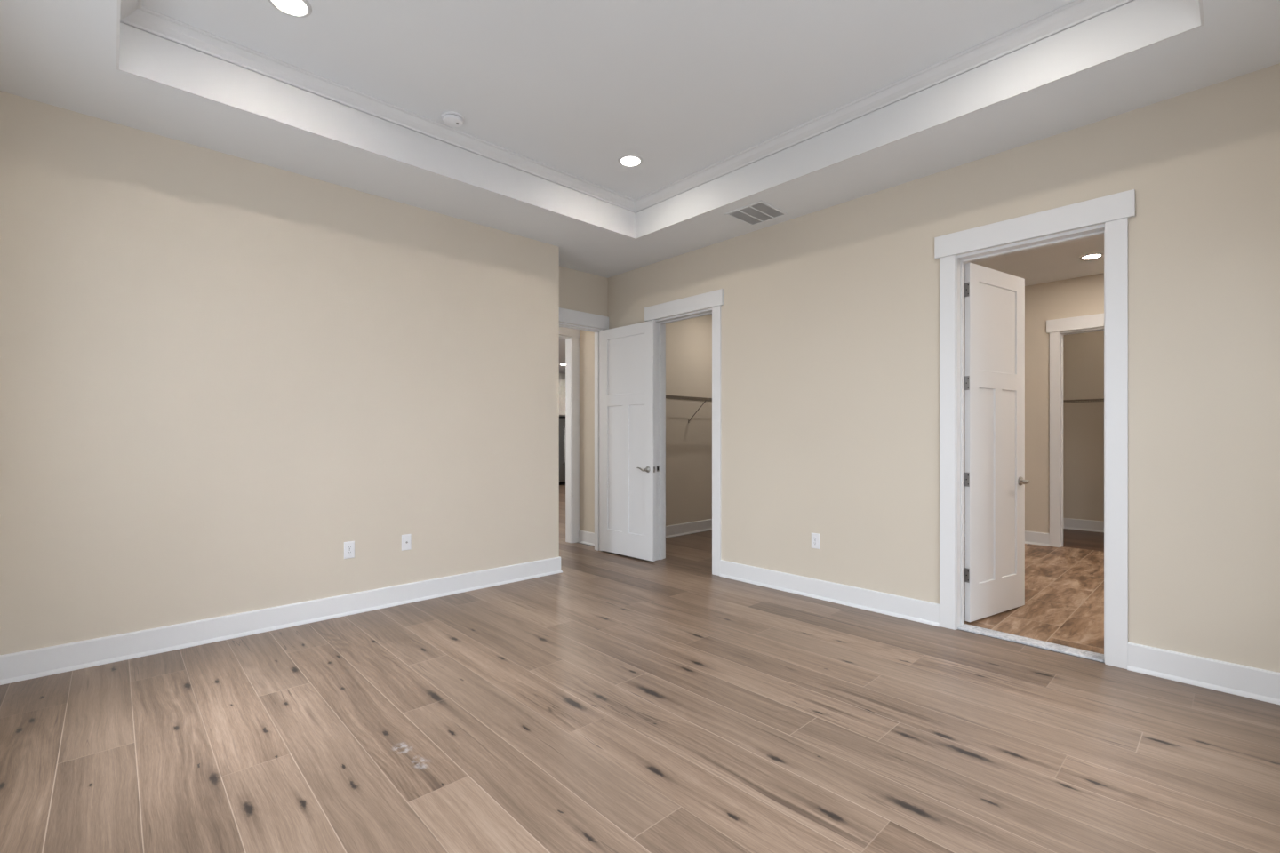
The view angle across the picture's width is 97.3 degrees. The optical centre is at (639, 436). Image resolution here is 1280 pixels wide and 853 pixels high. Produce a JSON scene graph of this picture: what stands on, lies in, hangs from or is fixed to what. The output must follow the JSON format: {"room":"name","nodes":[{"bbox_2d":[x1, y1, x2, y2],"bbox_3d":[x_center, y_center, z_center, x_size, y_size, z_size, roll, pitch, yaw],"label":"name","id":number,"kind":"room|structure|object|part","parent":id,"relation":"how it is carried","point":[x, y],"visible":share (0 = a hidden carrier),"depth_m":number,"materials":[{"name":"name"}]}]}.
{"room":"empty bedroom","nodes":[
{"label":"empty bedroom","id":0,"kind":"room"},
{"bbox_2d":[0,90,559,655],"bbox_3d":[-2.357,-0.458,4.188,3.815,3.455,0.603,0,0,-43],"label":"wall","id":1,"kind":"structure","parent":0,"point":[221,373],"depth_m":3.56,"materials":[{"name":"beige paint"}]},
{"bbox_2d":[0,556,562,685],"bbox_3d":[-2.237,1.197,4.189,3.693,0.146,0.496,0,0,-43],"label":"baseboard","id":2,"kind":"structure","parent":1,"relation":"attached to","point":[31,664],"depth_m":3.58,"materials":[{"name":"white paint"}]},
{"bbox_2d":[344,541,354,559],"bbox_3d":[-2.079,0.810,4.030,0.072,0.121,0.008,0,0,-43],"label":"wall outlet","id":3,"kind":"object","parent":1,"relation":"attached to","point":[348,547],"visible":1,"depth_m":4.03,"materials":[{"name":"white plastic"}]},
{"bbox_2d":[401,534,411,551],"bbox_3d":[-1.781,0.807,4.304,0.072,0.121,0.016,0,0,-43],"label":"cable plate","id":4,"kind":"object","parent":1,"relation":"attached to","point":[406,540],"visible":1,"depth_m":4.31,"materials":[{"name":"white plastic"}]},
{"bbox_2d":[559,338,565,373],"bbox_3d":[-1.893,-1.830,10.928,8.200,0.100,7.375,0,0,-43],"label":"ceiling","id":5,"kind":"structure","parent":0,"point":[562,342],"depth_m":12.26,"materials":[{"name":"white paint"}]},
{"bbox_2d":[559,372,565,416],"bbox_3d":[-1.908,-0.280,11.017,8.500,3.100,7.525,0,0,-43],"label":"wall","id":6,"kind":"structure","parent":0,"point":[562,376],"depth_m":15.73,"materials":[{"name":"white paint"}]},
{"bbox_2d":[559,379,565,416],"bbox_3d":[-2.216,-1.040,15.216,1.000,0.940,0.640,0,0,-43],"label":"upper cabinet","id":7,"kind":"object","parent":6,"relation":"attached to","point":[562,383],"visible":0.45,"depth_m":14.92,"materials":[{"name":"white paint"}]},
{"bbox_3d":[-2.231,-0.885,14.775,0.363,0.610,0.018,0,0,-43],"label":"door","id":8,"kind":"part","parent":7,"relation":"part of","materials":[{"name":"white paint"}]},
{"bbox_3d":[-1.869,-1.350,15.115,0.623,0.300,0.018,0,0,-43],"label":"door","id":9,"kind":"part","parent":7,"relation":"part of","materials":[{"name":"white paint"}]},
{"bbox_3d":[-1.869,-0.885,15.115,0.623,0.610,0.018,0,0,-43],"label":"door","id":10,"kind":"part","parent":7,"relation":"part of","materials":[{"name":"white paint"}]},
{"bbox_2d":[559,265,607,328],"bbox_3d":[-0.767,-0.280,6.015,1.005,3.100,0.115,0,0,-43],"label":"wall","id":11,"kind":"structure","parent":0,"point":[579,291],"depth_m":6.08,"materials":[{"name":"beige paint"}]},
{"bbox_2d":[559,307,608,551],"bbox_3d":[-0.759,-0.035,6.005,1.005,2.610,0.141,0,0,-43],"label":"door frame","id":12,"kind":"structure","parent":11,"relation":"attached to","point":[569,316],"depth_m":6.27,"materials":[{"name":"white paint"}]},
{"bbox_2d":[579,329,594,533],"bbox_3d":[-0.981,-0.280,6.235,1.305,3.100,0.497,0,0,-43],"label":"wall","id":13,"kind":"structure","parent":0,"point":[587,339],"depth_m":6.68,"materials":[{"name":"beige paint"}]},
{"bbox_2d":[577,529,594,546],"bbox_3d":[-0.573,1.197,6.605,0.028,0.146,0.479,0,0,-43],"label":"baseboard","id":14,"kind":"structure","parent":13,"relation":"attached to","point":[587,538],"depth_m":6.66,"materials":[{"name":"white paint"}]},
{"bbox_2d":[0,485,1279,852],"bbox_3d":[-0.755,1.270,7.809,10.810,0.001,13.480,0,0,-43],"label":"floor","id":15,"kind":"structure","parent":0,"point":[610,702],"depth_m":2.33,"materials":[{"name":"brown wood"}]},
{"bbox_2d":[559,416,565,485],"bbox_3d":[-2.115,0.370,15.109,0.900,1.800,0.834,0,0,-43],"label":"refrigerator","id":16,"kind":"object","parent":15,"relation":"on","point":[562,420],"visible":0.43,"depth_m":14.71,"materials":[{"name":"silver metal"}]},
{"bbox_3d":[-1.987,0.220,14.718,0.028,1.020,0.088,0,0,-43],"label":"handle","id":17,"kind":"part","parent":16,"relation":"part of","materials":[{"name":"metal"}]},
{"bbox_3d":[-1.791,0.352,14.998,0.579,1.675,0.070,0,0,-43],"label":"door","id":18,"kind":"part","parent":16,"relation":"part of","materials":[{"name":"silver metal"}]},
{"bbox_2d":[0,0,1279,278],"bbox_3d":[-0.222,-1.982,2.756,4.670,0.405,5.383,0,0,-43],"label":"ceiling","id":19,"kind":"structure","parent":0,"point":[573,87],"depth_m":3.11,"materials":[{"name":"white paint"}]},
{"bbox_2d":[268,0,311,17],"bbox_3d":[-1.683,-2.082,2.706,0.188,0.007,0.188,0,0,-43],"label":"recessed light","id":20,"kind":"object","parent":19,"relation":"in","point":[294,8],"visible":1,"depth_m":2.73,"materials":[{"name":"white plastic"}]},
{"bbox_2d":[440,111,463,127],"bbox_3d":[-1.221,-2.064,3.675,0.142,0.041,0.142,0,0,-43],"label":"smoke detector","id":21,"kind":"object","parent":19,"relation":"attached to","point":[451,118],"visible":1,"depth_m":3.64,"materials":[{"name":"white plastic"}]},
{"bbox_2d":[120,0,1134,213],"bbox_3d":[-0.048,-2.050,2.582,3.428,0.070,3.621,0,0,-43],"label":"crown molding","id":22,"kind":"structure","parent":19,"relation":"attached to","point":[1071,14],"depth_m":3.33,"materials":[{"name":"paint"}]},
{"bbox_2d":[617,154,642,167],"bbox_3d":[-0.072,-2.082,4.253,0.188,0.007,0.188,0,0,-43],"label":"recessed light","id":23,"kind":"object","parent":19,"relation":"in","point":[627,160],"visible":1,"depth_m":4.24,"materials":[{"name":"white plastic"}]},
{"bbox_2d":[116,0,1204,239],"bbox_3d":[-0.048,-1.895,2.582,3.428,0.230,3.621,0,0,-43],"label":"ceiling tray side","id":24,"kind":"object","parent":19,"relation":"attached to","point":[1136,25],"visible":0.94,"depth_m":3.27,"materials":[{"name":"paint"}]},
{"bbox_2d":[724,200,788,226],"bbox_3d":[0.928,-1.777,4.496,0.372,0.006,0.352,0,0,-43],"label":"ceiling vent","id":25,"kind":"object","parent":19,"relation":"in","point":[758,212],"visible":1,"depth_m":4.49,"materials":[{"name":"white metal"}]},
{"bbox_2d":[665,314,711,526],"bbox_3d":[1.232,-0.280,6.581,2.395,3.100,2.210,0,0,-43],"label":"wall","id":26,"kind":"structure","parent":0,"point":[688,341],"depth_m":7.39,"materials":[{"name":"beige paint"}]},
{"bbox_2d":[665,519,711,538],"bbox_3d":[0.509,1.197,7.241,2.245,0.146,0.028,0,0,-43],"label":"baseboard","id":27,"kind":"structure","parent":26,"relation":"attached to","point":[699,526],"depth_m":7.36,"materials":[{"name":"white paint"}]},
{"bbox_2d":[665,394,711,423],"bbox_3d":[0.606,-0.338,7.137,2.236,0.316,0.310,0,0,-43],"label":"wire shelf","id":28,"kind":"object","parent":26,"relation":"attached to","point":[667,396],"visible":0.37,"depth_m":7.11,"materials":[{"name":"white metal"}]},
{"bbox_2d":[576,530,1104,663],"bbox_3d":[-0.535,1.364,7.502,11.310,0.212,14.530,0,0,-43],"label":"floor","id":29,"kind":"structure","parent":0,"point":[1064,605],"depth_m":4.26,"materials":[{"name":"brown stone"}]},
{"bbox_2d":[957,624,1104,662],"bbox_3d":[2.393,1.264,3.478,0.114,0.013,0.754,0,0,-43],"label":"threshold","id":30,"kind":"object","parent":29,"relation":"on","point":[1090,655],"visible":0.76,"depth_m":3.43,"materials":[{"name":"grey stone"}]},
{"bbox_2d":[608,63,1279,672],"bbox_3d":[1.545,-0.280,4.392,0.145,3.100,5.648,0,0,-43],"label":"wall","id":31,"kind":"structure","parent":0,"point":[830,316],"depth_m":3.45,"materials":[{"name":"beige paint"}]},
{"bbox_2d":[600,320,655,561],"bbox_3d":[-0.154,0.042,5.943,0.138,2.416,0.846,0,0,-45],"label":"door","id":32,"kind":"structure","parent":31,"relation":"in","point":[627,353],"depth_m":5.91,"materials":[{"name":"white paint"}]},
{"bbox_3d":[0.063,0.330,5.673,0.050,0.066,0.066,0,0,-45],"label":"handle","id":33,"kind":"part","parent":32,"relation":"part of","materials":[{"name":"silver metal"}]},
{"bbox_2d":[644,288,723,575],"bbox_3d":[0.466,-0.035,5.541,0.197,2.610,1.021,0,0,-43],"label":"door frame","id":34,"kind":"structure","parent":31,"relation":"attached to","point":[714,300],"depth_m":5.49,"materials":[{"name":"white paint"}]},
{"bbox_2d":[811,533,819,549],"bbox_3d":[1.385,0.824,4.451,0.008,0.121,0.072,0,0,-43],"label":"wall outlet","id":35,"kind":"object","parent":31,"relation":"attached to","point":[815,537],"visible":1,"depth_m":4.45,"materials":[{"name":"white plastic"}]},
{"bbox_2d":[719,560,939,626],"bbox_3d":[1.370,1.197,4.452,0.028,0.146,1.864,0,0,-43],"label":"baseboard","id":36,"kind":"structure","parent":31,"relation":"attached to","point":[910,609],"depth_m":4.29,"materials":[{"name":"white paint"}]},
{"bbox_2d":[963,262,1029,622],"bbox_3d":[2.517,0.038,3.981,0.789,2.416,0.138,0,0,-32],"label":"door","id":37,"kind":"structure","parent":31,"relation":"in","point":[995,482],"depth_m":3.96,"materials":[{"name":"white paint"}]},
{"bbox_3d":[2.805,0.326,4.116,0.066,0.066,0.050,0,0,-32],"label":"handle","id":38,"kind":"part","parent":37,"relation":"part of","materials":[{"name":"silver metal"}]},
{"bbox_3d":[2.772,0.326,4.073,0.133,0.042,0.026,0,0,-32],"label":"lever","id":39,"kind":"part","parent":37,"relation":"part of","materials":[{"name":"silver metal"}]},
{"bbox_2d":[934,189,1135,669],"bbox_3d":[2.398,-0.035,3.483,0.197,2.610,1.016,0,0,-43],"label":"door frame","id":40,"kind":"structure","parent":31,"relation":"attached to","point":[1115,210],"depth_m":3.32,"materials":[{"name":"white paint"}]},
{"bbox_2d":[1127,641,1279,704],"bbox_3d":[2.987,1.197,2.729,0.028,0.146,0.950,0,0,-43],"label":"baseboard","id":41,"kind":"structure","parent":31,"relation":"attached to","point":[1236,679],"depth_m":2.85,"materials":[{"name":"white paint"}]},
{"bbox_2d":[964,234,1103,286],"bbox_3d":[3.907,-1.830,4.663,3.670,0.100,3.850,0,0,-43],"label":"ceiling","id":42,"kind":"structure","parent":0,"point":[1059,261],"depth_m":5.73,"materials":[{"name":"white paint"}]},
{"bbox_2d":[1079,253,1103,259],"bbox_3d":[4.455,-1.776,5.557,0.188,0.007,0.188,0,0,-43],"label":"recessed light","id":43,"kind":"object","parent":42,"relation":"in","point":[1094,255],"visible":1,"depth_m":5.54,"materials":[{"name":"white plastic"}]},
{"bbox_2d":[1024,273,1103,533],"bbox_3d":[3.949,-0.280,4.702,3.785,3.100,4.050,0,0,-43],"label":"wall","id":44,"kind":"structure","parent":0,"point":[1082,296],"depth_m":6.54,"materials":[{"name":"beige paint"}]},
{"bbox_2d":[1024,530,1049,546],"bbox_3d":[4.311,1.185,6.893,0.028,0.146,1.152,0,0,-43],"label":"baseboard","id":45,"kind":"structure","parent":44,"relation":"attached to","point":[1041,539],"depth_m":6.55,"materials":[{"name":"white paint"}]},
{"bbox_2d":[1046,313,1103,547],"bbox_3d":[5.076,-0.041,6.164,0.141,2.598,1.018,0,0,-43],"label":"door frame","id":46,"kind":"structure","parent":44,"relation":"attached to","point":[1057,328],"depth_m":6.43,"materials":[{"name":"white paint"}]},
{"bbox_2d":[1063,330,1103,521],"bbox_3d":[5.710,-0.280,6.870,1.750,3.100,2.200,0,0,-43],"label":"wall","id":47,"kind":"structure","parent":0,"point":[1083,353],"depth_m":7.65,"materials":[{"name":"beige paint"}]},
{"bbox_2d":[1063,398,1103,402],"bbox_3d":[6.146,-0.335,7.279,0.310,0.316,1.992,0,0,-43],"label":"wire shelf","id":48,"kind":"object","parent":47,"relation":"attached to","point":[1081,400],"visible":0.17,"depth_m":7.48,"materials":[{"name":"white metal"}]},
{"bbox_2d":[1063,518,1103,532],"bbox_3d":[6.250,1.197,7.377,0.028,0.146,2.000,0,0,-43],"label":"baseboard","id":49,"kind":"structure","parent":47,"relation":"attached to","point":[1089,525],"depth_m":7.63,"materials":[{"name":"white paint"}]},
{"bbox_2d":[1063,528,1103,551],"bbox_3d":[5.644,1.270,6.808,1.690,0.001,2.000,0,0,-43],"label":"floor","id":50,"kind":"structure","parent":0,"point":[1074,539],"depth_m":6.94,"materials":[{"name":"brown wood"}]},
{"bbox_3d":[0.705,-0.280,8.234,8.500,3.100,0.110,0,0,-43],"label":"wall","id":51,"kind":"structure","parent":0,"visible":0},
{"bbox_2d":[559,327,579,543],"bbox_3d":[-1.154,-0.035,6.470,1.058,2.610,0.136,0,0,-43],"label":"door frame","id":52,"kind":"structure","parent":51,"relation":"attached to","point":[572,342],"depth_m":6.75,"materials":[{"name":"white paint"}]}
]}

